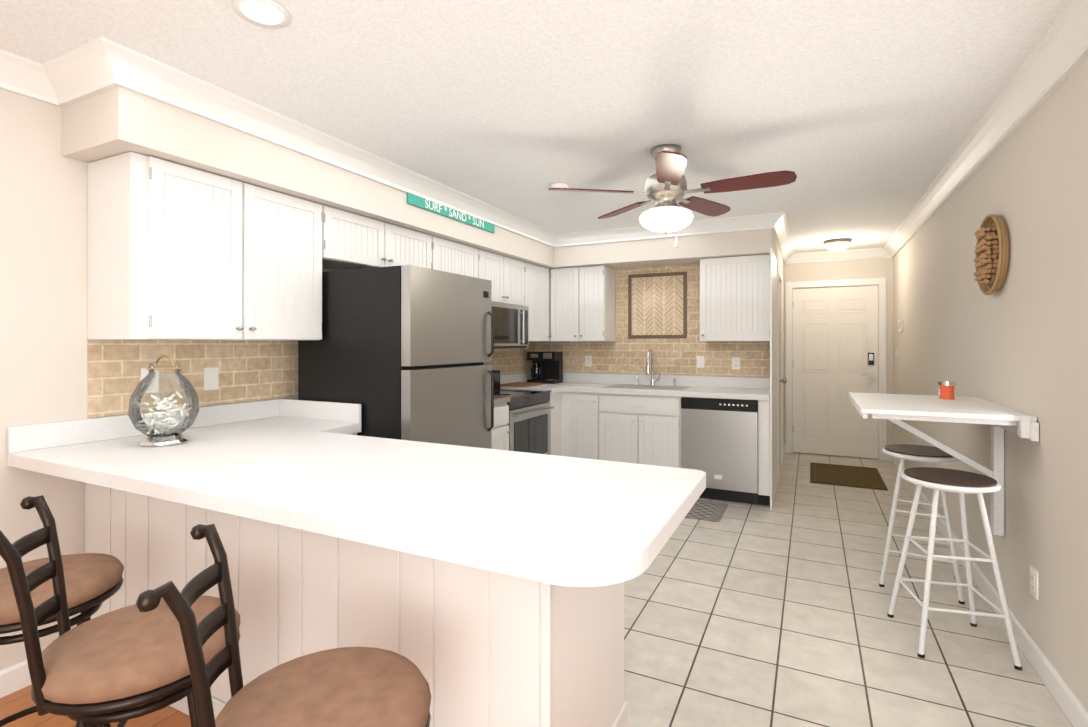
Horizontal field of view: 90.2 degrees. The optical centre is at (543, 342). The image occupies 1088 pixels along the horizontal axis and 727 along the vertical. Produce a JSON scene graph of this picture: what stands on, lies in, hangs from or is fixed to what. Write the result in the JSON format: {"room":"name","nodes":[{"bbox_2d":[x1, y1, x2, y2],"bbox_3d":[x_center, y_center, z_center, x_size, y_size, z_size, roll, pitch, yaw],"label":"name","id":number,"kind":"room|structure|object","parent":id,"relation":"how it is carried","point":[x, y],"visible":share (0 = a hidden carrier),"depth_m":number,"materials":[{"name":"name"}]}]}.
{"room":"kitchen","nodes":[
{"label":"kitchen","id":0,"kind":"room"},
{"bbox_2d":[0,685,190,726],"bbox_3d":[-0.914,1.386,0.344,3.830,0.060,3.750,0,0,26],"label":"floor","id":1,"kind":"structure","parent":0,"point":[21,700],"depth_m":1.96,"materials":[{"name":"orange wood"}]},
{"bbox_2d":[0,553,127,726],"bbox_3d":[-1.488,0.861,1.545,0.489,0.993,0.532,0,0,26],"label":"bar stool","id":2,"kind":"object","parent":1,"relation":"on","point":[93,582],"visible":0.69,"depth_m":1.54,"materials":[{"name":"brown metal"}]},
{"bbox_2d":[85,483,122,618],"bbox_3d":[-1.685,0.916,2.521,0.319,0.885,0.626,0,0,26],"label":"base cabinet","id":3,"kind":"object","parent":1,"relation":"on","point":[103,508],"depth_m":2.23,"materials":[{"name":"white wood"}]},
{"bbox_2d":[0,495,240,726],"bbox_3d":[-0.966,0.860,1.258,0.521,0.994,0.546,0,0,26],"label":"bar stool","id":4,"kind":"object","parent":1,"relation":"on","point":[121,664],"visible":0.92,"depth_m":1.16,"materials":[{"name":"brown metal"}]},
{"bbox_2d":[123,495,146,606],"bbox_3d":[-1.514,0.916,2.436,0.266,0.885,0.626,0,0,26],"label":"panel","id":5,"kind":"object","parent":1,"relation":"on","point":[134,506],"depth_m":2.14,"materials":[{"name":"white wood"}]},
{"bbox_2d":[147,499,202,714],"bbox_3d":[-1.235,0.916,2.299,0.356,0.885,0.626,0,0,26],"label":"panel","id":6,"kind":"object","parent":1,"relation":"on","point":[173,555],"depth_m":2.02,"materials":[{"name":"white wood"}]},
{"bbox_2d":[203,511,238,718],"bbox_3d":[-1.043,0.915,2.204,0.296,0.885,0.626,0,0,26],"label":"panel","id":7,"kind":"object","parent":1,"relation":"on","point":[227,528],"depth_m":1.89,"materials":[{"name":"white wood"}]},
{"bbox_2d":[235,519,298,685],"bbox_3d":[-0.773,0.915,2.071,0.306,0.885,0.626,0,0,26],"label":"peninsula panel","id":8,"kind":"object","parent":1,"relation":"on","point":[267,589],"depth_m":1.79,"materials":[{"name":"white wood"}]},
{"bbox_2d":[136,524,430,726],"bbox_3d":[-0.445,0.860,1.018,0.542,0.993,0.547,0,0,26],"label":"bar stool","id":9,"kind":"object","parent":1,"relation":"on","point":[357,687],"visible":1,"depth_m":1.02,"materials":[{"name":"brown metal"}]},
{"bbox_2d":[299,531,338,656],"bbox_3d":[-0.608,0.915,1.990,0.266,0.885,0.626,0,0,26],"label":"panel","id":10,"kind":"object","parent":1,"relation":"on","point":[318,556],"depth_m":1.69,"materials":[{"name":"white wood"}]},
{"bbox_2d":[339,543,434,726],"bbox_3d":[-0.329,0.915,1.853,0.356,0.885,0.626,0,0,26],"label":"peninsula panel","id":11,"kind":"object","parent":1,"relation":"on","point":[387,599],"depth_m":1.56,"materials":[{"name":"white wood"}]},
{"bbox_2d":[435,563,478,726],"bbox_3d":[-0.137,0.915,1.758,0.296,0.885,0.626,0,0,26],"label":"panel","id":12,"kind":"object","parent":1,"relation":"on","point":[456,588],"depth_m":1.46,"materials":[{"name":"white wood"}]},
{"bbox_2d":[479,571,626,726],"bbox_3d":[0.074,0.915,1.651,0.176,0.885,0.632,0,0,26],"label":"peninsula end panel","id":13,"kind":"object","parent":1,"relation":"on","point":[480,587],"depth_m":1.41,"materials":[{"name":"white wood"}]},
{"bbox_2d":[7,415,705,602],"bbox_3d":[-0.698,0.453,2.083,2.477,0.050,1.200,0,0,26],"label":"countertop","id":14,"kind":"structure","parent":13,"relation":"on","point":[583,526],"depth_m":1.58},
{"bbox_2d":[128,355,198,446],"bbox_3d":[-1.608,0.240,2.297,0.250,0.374,0.250,0,0,26],"label":"jar","id":15,"kind":"object","parent":14,"relation":"on","point":[169,437],"visible":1,"depth_m":2.29,"materials":[{"name":"clear glass"}]},
{"bbox_2d":[0,89,527,669],"bbox_3d":[-1.754,0.139,2.860,0.100,2.440,7.520,0,0,26],"label":"wall","id":16,"kind":"structure","parent":0,"point":[42,279],"depth_m":2.19,"materials":[{"name":"beige paint"}]},
{"bbox_2d":[0,660,31,697],"bbox_3d":[-2.640,1.307,0.932,0.013,0.100,3.080,0,0,26],"label":"baseboard","id":17,"kind":"structure","parent":16,"relation":"attached to","point":[14,678],"depth_m":2.10,"materials":[{"name":"white wood"}]},
{"bbox_2d":[0,49,67,107],"bbox_3d":[-2.616,-1.029,0.878,0.105,0.110,3.000,0,0,26],"label":"crown molding","id":18,"kind":"structure","parent":16,"relation":"attached to","point":[17,73],"depth_m":2.09,"materials":[{"name":"white wood"}]},
{"bbox_2d":[36,46,107,104],"bbox_3d":[-1.782,-1.027,2.080,0.300,0.110,0.105,0,0,26],"label":"crown molding","id":19,"kind":"structure","parent":16,"relation":"attached to","point":[56,80],"depth_m":2.12,"materials":[{"name":"white wood"}]},
{"bbox_2d":[7,399,278,450],"bbox_3d":[-1.800,0.378,2.626,0.019,0.100,1.200,0,0,26],"label":"backsplash","id":20,"kind":"structure","parent":16,"relation":"attached to","point":[26,437],"depth_m":2.36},
{"bbox_2d":[88,151,321,339],"bbox_3d":[-1.578,-0.390,2.662,0.386,0.757,0.940,0,0,26],"label":"upper cabinet","id":21,"kind":"object","parent":16,"relation":"attached to","point":[178,251],"visible":0.98,"depth_m":2.40,"materials":[{"name":"white wood"}]},
{"bbox_2d":[279,399,360,422],"bbox_3d":[-1.254,0.379,3.015,0.618,0.100,0.020,0,0,26],"label":"backsplash","id":22,"kind":"structure","parent":16,"relation":"attached to","point":[298,409],"depth_m":2.99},
{"bbox_2d":[322,205,431,269],"bbox_3d":[-1.155,-0.619,3.522,0.386,0.297,0.965,0,0,26],"label":"upper cabinet","id":23,"kind":"object","parent":16,"relation":"attached to","point":[350,241],"visible":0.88,"depth_m":3.34,"materials":[{"name":"white wood"}]},
{"bbox_2d":[87,264,769,417],"bbox_3d":[0.085,-0.222,3.666,2.487,1.096,4.210,0,0,26],"label":"tile backsplash","id":24,"kind":"structure","parent":16,"relation":"attached to","point":[658,310],"depth_m":5.12,"materials":[{"name":"tile"}]},
{"bbox_2d":[141,368,158,392],"bbox_3d":[-1.844,0.178,2.537,0.009,0.115,0.075,0,0,26],"label":"outlet","id":25,"kind":"object","parent":24,"relation":"attached to","point":[144,372],"visible":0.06,"depth_m":2.54,"materials":[{"name":"white plastic"}]},
{"bbox_2d":[204,367,218,389],"bbox_3d":[-1.712,0.189,2.795,0.016,0.115,0.075,0,0,26],"label":"outlet","id":26,"kind":"object","parent":24,"relation":"attached to","point":[211,378],"visible":1,"depth_m":2.79,"materials":[{"name":"white plastic"}]},
{"bbox_2d":[585,356,591,366],"bbox_3d":[0.477,0.202,5.805,0.075,0.115,0.009,0,0,26],"label":"outlet","id":27,"kind":"object","parent":24,"relation":"attached to","point":[588,360],"visible":1,"depth_m":5.80,"materials":[{"name":"white plastic"}]},
{"bbox_2d":[697,356,703,367],"bbox_3d":[1.525,0.191,5.284,0.075,0.115,0.016,0,0,26],"label":"outlet","id":28,"kind":"object","parent":24,"relation":"attached to","point":[700,361],"visible":1,"depth_m":5.29,"materials":[{"name":"white plastic"}]},
{"bbox_2d":[732,357,739,369],"bbox_3d":[1.823,0.201,5.142,0.075,0.115,0.009,0,0,26],"label":"outlet","id":29,"kind":"object","parent":24,"relation":"attached to","point":[735,363],"visible":1,"depth_m":5.14,"materials":[{"name":"white plastic"}]},
{"bbox_2d":[432,236,477,277],"bbox_3d":[-0.807,-0.388,4.225,0.386,0.757,0.595,0,0,26],"label":"upper cabinet","id":30,"kind":"object","parent":16,"relation":"attached to","point":[453,257],"visible":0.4,"depth_m":4.13,"materials":[{"name":"white wood"}]},
{"bbox_2d":[478,249,524,305],"bbox_3d":[-0.498,-0.555,4.854,0.386,0.422,0.795,0,0,26],"label":"upper cabinet","id":31,"kind":"object","parent":16,"relation":"attached to","point":[504,275],"visible":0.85,"depth_m":4.79,"materials":[{"name":"white wood"}]},
{"bbox_2d":[491,302,528,348],"bbox_3d":[-0.465,-0.139,4.845,0.452,0.400,0.754,0,0,26],"label":"microwave","id":32,"kind":"object","parent":31,"relation":"attached to","point":[511,326],"visible":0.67,"depth_m":4.79,"materials":[{"name":"silver metal"}]},
{"bbox_2d":[500,373,531,383],"bbox_3d":[-0.293,0.381,5.681,0.019,0.100,0.883,0,0,26],"label":"backsplash","id":33,"kind":"structure","parent":16,"relation":"attached to","point":[510,378],"depth_m":5.63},
{"bbox_2d":[524,262,556,341],"bbox_3d":[-0.123,-0.387,5.614,0.386,0.757,0.892,0,0,26],"label":"upper cabinet","id":34,"kind":"object","parent":16,"relation":"attached to","point":[537,287],"visible":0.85,"depth_m":5.41,"materials":[{"name":"white wood"}]},
{"bbox_2d":[61,86,552,269],"bbox_3d":[-0.858,-0.925,4.081,0.430,0.310,4.300,0,0,26],"label":"soffit","id":35,"kind":"structure","parent":0,"point":[118,120],"depth_m":2.51,"materials":[{"name":"beige paint"}]},
{"bbox_2d":[407,193,494,232],"bbox_3d":[-0.649,-0.949,3.995,0.015,0.093,1.070,0,0,26],"label":"sign","id":36,"kind":"object","parent":35,"relation":"attached to","point":[416,200],"visible":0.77,"depth_m":3.88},
{"bbox_2d":[425,199,483,227],"bbox_3d":[-0.641,-0.941,3.989,0.002,0.062,0.728,0,0,26],"label":"lettering","id":37,"kind":"object","parent":36,"relation":"attached to","point":[445,209],"visible":1,"depth_m":3.95,"materials":[{"name":"white paint"}]},
{"bbox_2d":[0,0,1069,252],"bbox_3d":[0.334,-1.121,2.880,3.830,0.080,9.400,0,0,26],"label":"ceiling","id":38,"kind":"structure","parent":0,"point":[860,118],"depth_m":2.26,"materials":[{"name":"white paint"}]},
{"bbox_2d":[232,0,290,28],"bbox_3d":[-0.920,-1.077,1.771,0.170,0.005,0.170,0,0,26],"label":"recessed light","id":39,"kind":"object","parent":38,"relation":"in","point":[268,13],"visible":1,"depth_m":1.77,"materials":[{"name":"white"}]},
{"bbox_2d":[76,36,559,246],"bbox_3d":[-0.735,-1.025,3.723,0.105,0.110,3.975,0,0,26],"label":"crown molding","id":40,"kind":"structure","parent":38,"relation":"attached to","point":[105,63],"depth_m":2.53,"materials":[{"name":"white wood"}]},
{"bbox_2d":[550,182,568,191],"bbox_3d":[0.106,-1.060,3.717,0.130,0.034,0.130,0,0,26],"label":"smoke detector","id":41,"kind":"object","parent":38,"relation":"attached to","point":[559,185],"visible":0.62,"depth_m":3.67,"materials":[{"name":"white plastic"}]},
{"bbox_2d":[560,213,767,246],"bbox_3d":[1.046,-1.024,5.002,1.950,0.110,0.105,0,0,26],"label":"crown molding","id":42,"kind":"structure","parent":38,"relation":"attached to","point":[757,221],"depth_m":4.98,"materials":[{"name":"white wood"}]},
{"bbox_2d":[548,144,796,247],"bbox_3d":[0.723,-0.803,3.006,1.233,0.550,1.273,0,0,26],"label":"ceiling fan","id":43,"kind":"object","parent":38,"relation":"hanging from","point":[666,190],"visible":1,"depth_m":2.93,"materials":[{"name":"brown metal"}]},
{"bbox_2d":[823,239,851,250],"bbox_3d":[3.113,-1.022,5.747,0.270,0.107,0.270,0,0,26],"label":"hall ceiling light","id":44,"kind":"object","parent":38,"relation":"attached to","point":[837,244],"visible":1,"depth_m":5.67,"materials":[{"name":"white glass"}]},
{"bbox_2d":[553,229,774,268],"bbox_3d":[1.123,-0.924,5.262,2.040,0.310,0.430,0,0,26],"label":"soffit","id":45,"kind":"structure","parent":0,"point":[693,248],"depth_m":5.05,"materials":[{"name":"beige paint"}]},
{"bbox_2d":[563,239,775,377],"bbox_3d":[1.043,0.142,5.607,2.490,2.440,0.120,0,0,26],"label":"wall","id":46,"kind":"structure","parent":0,"point":[687,375],"depth_m":5.36,"materials":[{"name":"beige paint"}]},
{"bbox_2d":[550,265,615,341],"bbox_3d":[0.400,-0.387,5.639,0.592,0.757,0.386,0,0,26],"label":"upper cabinet","id":47,"kind":"object","parent":46,"relation":"attached to","point":[583,304],"visible":1,"depth_m":5.50,"materials":[{"name":"white wood"}]},
{"bbox_2d":[563,373,769,388],"bbox_3d":[1.010,0.381,5.542,2.481,0.100,0.019,0,0,26],"label":"backsplash","id":48,"kind":"structure","parent":46,"relation":"attached to","point":[613,379],"depth_m":5.38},
{"bbox_2d":[700,254,769,340],"bbox_3d":[1.763,-0.387,4.967,0.608,0.757,0.386,0,0,26],"label":"upper cabinet","id":49,"kind":"object","parent":46,"relation":"attached to","point":[734,298],"visible":0.88,"depth_m":4.83,"materials":[{"name":"white wood"}]},
{"bbox_2d":[776,242,783,464],"bbox_3d":[2.526,0.142,5.935,0.120,2.440,1.780,0,0,26],"label":"wall","id":50,"kind":"structure","parent":0,"point":[780,263],"depth_m":6.00,"materials":[{"name":"beige paint"}]},
{"bbox_2d":[770,248,776,509],"bbox_3d":[2.017,0.296,4.756,0.014,2.130,0.785,0,0,26],"label":"trim","id":51,"kind":"structure","parent":50,"relation":"attached to","point":[773,374],"depth_m":4.60,"materials":[{"name":"white wood"}]},
{"bbox_2d":[777,265,782,482],"bbox_3d":[2.457,0.309,5.640,0.016,2.105,0.920,0,0,26],"label":"door frame","id":52,"kind":"structure","parent":50,"relation":"attached to","point":[779,275],"depth_m":5.24,"materials":[{"name":"white wood"}]},
{"bbox_2d":[768,212,795,263],"bbox_3d":[2.482,-1.023,5.594,0.105,0.110,2.435,0,0,26],"label":"crown molding","id":53,"kind":"structure","parent":50,"relation":"attached to","point":[777,221],"depth_m":5.15,"materials":[{"name":"white wood"}]},
{"bbox_2d":[779,378,786,383],"bbox_3d":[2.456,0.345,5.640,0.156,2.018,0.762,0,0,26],"label":"door knob","id":54,"kind":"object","parent":50,"relation":"in","point":[783,380],"depth_m":5.32,"materials":[{"name":"white metal"}]},
{"bbox_2d":[783,444,785,460],"bbox_3d":[2.821,1.313,6.374,0.020,0.100,0.730,0,0,26],"label":"baseboard","id":55,"kind":"structure","parent":50,"relation":"attached to","point":[784,448],"depth_m":6.47,"materials":[{"name":"white wood"}]},
{"bbox_2d":[784,258,892,444],"bbox_3d":[3.453,0.143,6.526,1.260,2.440,0.100,0,0,26],"label":"wall","id":56,"kind":"structure","parent":0,"point":[849,269],"depth_m":6.36,"materials":[{"name":"beige paint"}]},
{"bbox_2d":[793,285,877,458],"bbox_3d":[3.466,0.346,6.476,0.904,2.018,0.118,0,0,26],"label":"front door","id":57,"kind":"structure","parent":56,"relation":"in","point":[835,346],"depth_m":6.49,"materials":[{"name":"white wood"}]},
{"bbox_2d":[785,278,886,460],"bbox_3d":[3.481,0.310,6.503,1.060,2.105,0.116,0,0,26],"label":"door frame","id":58,"kind":"structure","parent":56,"relation":"attached to","point":[882,360],"depth_m":6.43,"materials":[{"name":"white wood"}]},
{"bbox_2d":[796,248,879,262],"bbox_3d":[3.461,-1.022,6.409,0.900,0.110,0.105,0,0,26],"label":"crown molding","id":59,"kind":"structure","parent":56,"relation":"attached to","point":[869,253],"depth_m":6.40,"materials":[{"name":"white"}]},
{"bbox_2d":[624,452,1072,726],"bbox_3d":[1.163,1.391,4.559,3.830,0.060,5.650,0,0,26],"label":"floor","id":60,"kind":"structure","parent":0,"point":[745,615],"depth_m":2.56,"materials":[{"name":"beige tile"}]},
{"bbox_2d":[298,265,493,448],"bbox_3d":[-0.860,0.482,3.295,0.859,1.755,0.790,0,0,26],"label":"fridge","id":61,"kind":"object","parent":60,"relation":"on","point":[403,352],"visible":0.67,"depth_m":2.96,"materials":[{"name":"silver metal"}]},
{"bbox_2d":[491,395,511,450],"bbox_3d":[-0.703,0.845,4.120,0.666,1.030,0.740,0,0,26],"label":"base cabinet","id":62,"kind":"object","parent":60,"relation":"on","point":[500,431],"visible":0.17,"depth_m":4.21,"materials":[{"name":"white wood"}]},
{"bbox_2d":[491,370,553,454],"bbox_3d":[-0.353,0.816,4.789,0.667,1.090,0.754,0,0,26],"label":"range","id":63,"kind":"object","parent":60,"relation":"on","point":[529,423],"visible":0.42,"depth_m":4.69,"materials":[{"name":"silver metal"}]},
{"bbox_2d":[548,393,559,455],"bbox_3d":[-0.164,0.918,5.278,0.607,0.885,0.275,0,0,26],"label":"base cabinet","id":64,"kind":"object","parent":60,"relation":"on","point":[554,397],"depth_m":5.15,"materials":[{"name":"white wood"}]},
{"bbox_2d":[500,385,563,392],"bbox_3d":[-0.157,0.453,5.259,0.637,0.045,0.245,0,0,26],"label":"countertop","id":65,"kind":"structure","parent":64,"relation":"on","point":[554,388],"depth_m":5.17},
{"bbox_2d":[580,389,607,460],"bbox_3d":[0.565,0.919,5.409,0.335,0.885,0.650,0,0,26],"label":"base cabinet","id":66,"kind":"object","parent":60,"relation":"on","point":[593,406],"depth_m":5.10,"materials":[{"name":"white wood"}]},
{"bbox_2d":[608,393,680,467],"bbox_3d":[0.968,0.918,5.210,0.825,0.885,0.650,0,0,26],"label":"base cabinet","id":67,"kind":"object","parent":60,"relation":"on","point":[632,418],"depth_m":4.88,"materials":[{"name":"white wood"}]},
{"bbox_2d":[520,381,769,400],"bbox_3d":[0.869,0.453,5.256,2.481,0.045,0.657,0,0,26],"label":"countertop","id":68,"kind":"structure","parent":67,"relation":"on","point":[588,386],"depth_m":4.94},
{"bbox_2d":[500,382,541,386],"bbox_3d":[-0.221,0.421,5.404,0.300,0.019,0.360,0,0,26],"label":"cutting board","id":69,"kind":"object","parent":68,"relation":"on","point":[521,384],"visible":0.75,"depth_m":5.29,"materials":[{"name":"brown wood"}]},
{"bbox_2d":[527,352,562,383],"bbox_3d":[0.010,0.266,5.761,0.320,0.330,0.216,0,0,26],"label":"coffee maker","id":70,"kind":"object","parent":68,"relation":"on","point":[546,367],"visible":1,"depth_m":5.71,"materials":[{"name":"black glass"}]},
{"bbox_2d":[685,500,728,521],"bbox_3d":[1.128,1.357,4.465,0.690,0.008,0.510,0,0,26],"label":"kitchen rug","id":71,"kind":"object","parent":60,"relation":"on","point":[706,510],"visible":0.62,"depth_m":4.34,"materials":[{"name":"grey fabric"}]},
{"bbox_2d":[681,397,758,504],"bbox_3d":[1.609,0.920,4.866,0.624,0.881,0.606,0,0,26],"label":"dishwasher","id":72,"kind":"object","parent":60,"relation":"on","point":[719,441],"visible":0.83,"depth_m":4.59,"materials":[{"name":"silver metal"}]},
{"bbox_2d":[810,462,887,490],"bbox_3d":[3.074,1.355,5.530,0.640,0.013,0.940,0,0,26],"label":"door mat","id":73,"kind":"object","parent":60,"relation":"on","point":[849,476],"visible":1,"depth_m":5.45,"materials":[{"name":"brown fabric"}]},
{"bbox_2d":[879,444,964,604],"bbox_3d":[2.127,0.984,3.065,0.379,0.750,0.379,0,0,34],"label":"stool","id":74,"kind":"object","parent":60,"relation":"on","point":[920,453],"visible":0.9,"depth_m":3.01,"materials":[{"name":"white metal"}]},
{"bbox_2d":[887,467,1021,670],"bbox_3d":[1.844,0.983,2.469,0.379,0.750,0.379,0,0,14],"label":"stool","id":75,"kind":"object","parent":60,"relation":"on","point":[960,482],"visible":1,"depth_m":2.39,"materials":[{"name":"white metal"}]},
{"bbox_2d":[893,56,1087,711],"bbox_3d":[2.007,0.138,2.055,0.100,2.440,9.400,0,0,26],"label":"wall","id":76,"kind":"structure","parent":0,"point":[1018,340],"depth_m":2.36,"materials":[{"name":"beige paint"}]},
{"bbox_2d":[898,320,902,331],"bbox_3d":[3.674,-0.168,5.582,0.028,0.120,0.140,0,0,26],"label":"thermostat","id":77,"kind":"object","parent":76,"relation":"attached to","point":[900,325],"visible":1,"depth_m":5.52,"materials":[{"name":"white plastic"}]},
{"bbox_2d":[849,392,1038,535],"bbox_3d":[1.959,0.622,2.791,0.632,0.634,0.960,0,0,26],"label":"folding table","id":78,"kind":"object","parent":76,"relation":"attached to","point":[897,409],"visible":1,"depth_m":2.62,"materials":[{"name":"white painted wood"}]},
{"bbox_2d":[938,381,955,399],"bbox_3d":[2.190,0.260,2.946,0.080,0.095,0.080,0,0,26],"label":"candle","id":79,"kind":"object","parent":78,"relation":"on","point":[945,389],"visible":1,"depth_m":2.92,"materials":[{"name":"orange wax"}]},
{"bbox_2d":[880,0,1087,257],"bbox_3d":[1.915,-1.027,2.101,0.105,0.110,9.200,0,0,26],"label":"crown molding","id":80,"kind":"structure","parent":76,"relation":"attached to","point":[1048,66],"depth_m":2.36,"materials":[{"name":"white wood"}]},
{"bbox_2d":[888,455,1087,726],"bbox_3d":[1.949,1.308,2.082,0.030,0.100,9.200,0,0,26],"label":"baseboard","id":81,"kind":"structure","parent":76,"relation":"attached to","point":[1074,711],"depth_m":2.29,"materials":[{"name":"white wood"}]},
{"bbox_2d":[973,214,1008,294],"bbox_3d":[2.241,-0.441,2.743,0.082,0.405,0.425,0,0,26],"label":"art","id":82,"kind":"object","parent":76,"relation":"attached to","point":[991,259],"visible":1,"depth_m":2.69,"materials":[{"name":"brown wood"}]},
{"bbox_2d":[1030,565,1037,599],"bbox_3d":[2.056,1.008,2.275,0.009,0.115,0.075,0,0,26],"label":"electrical outlet","id":83,"kind":"object","parent":76,"relation":"attached to","point":[1033,581],"visible":1,"depth_m":2.27,"materials":[{"name":"white plastic"}]}
]}

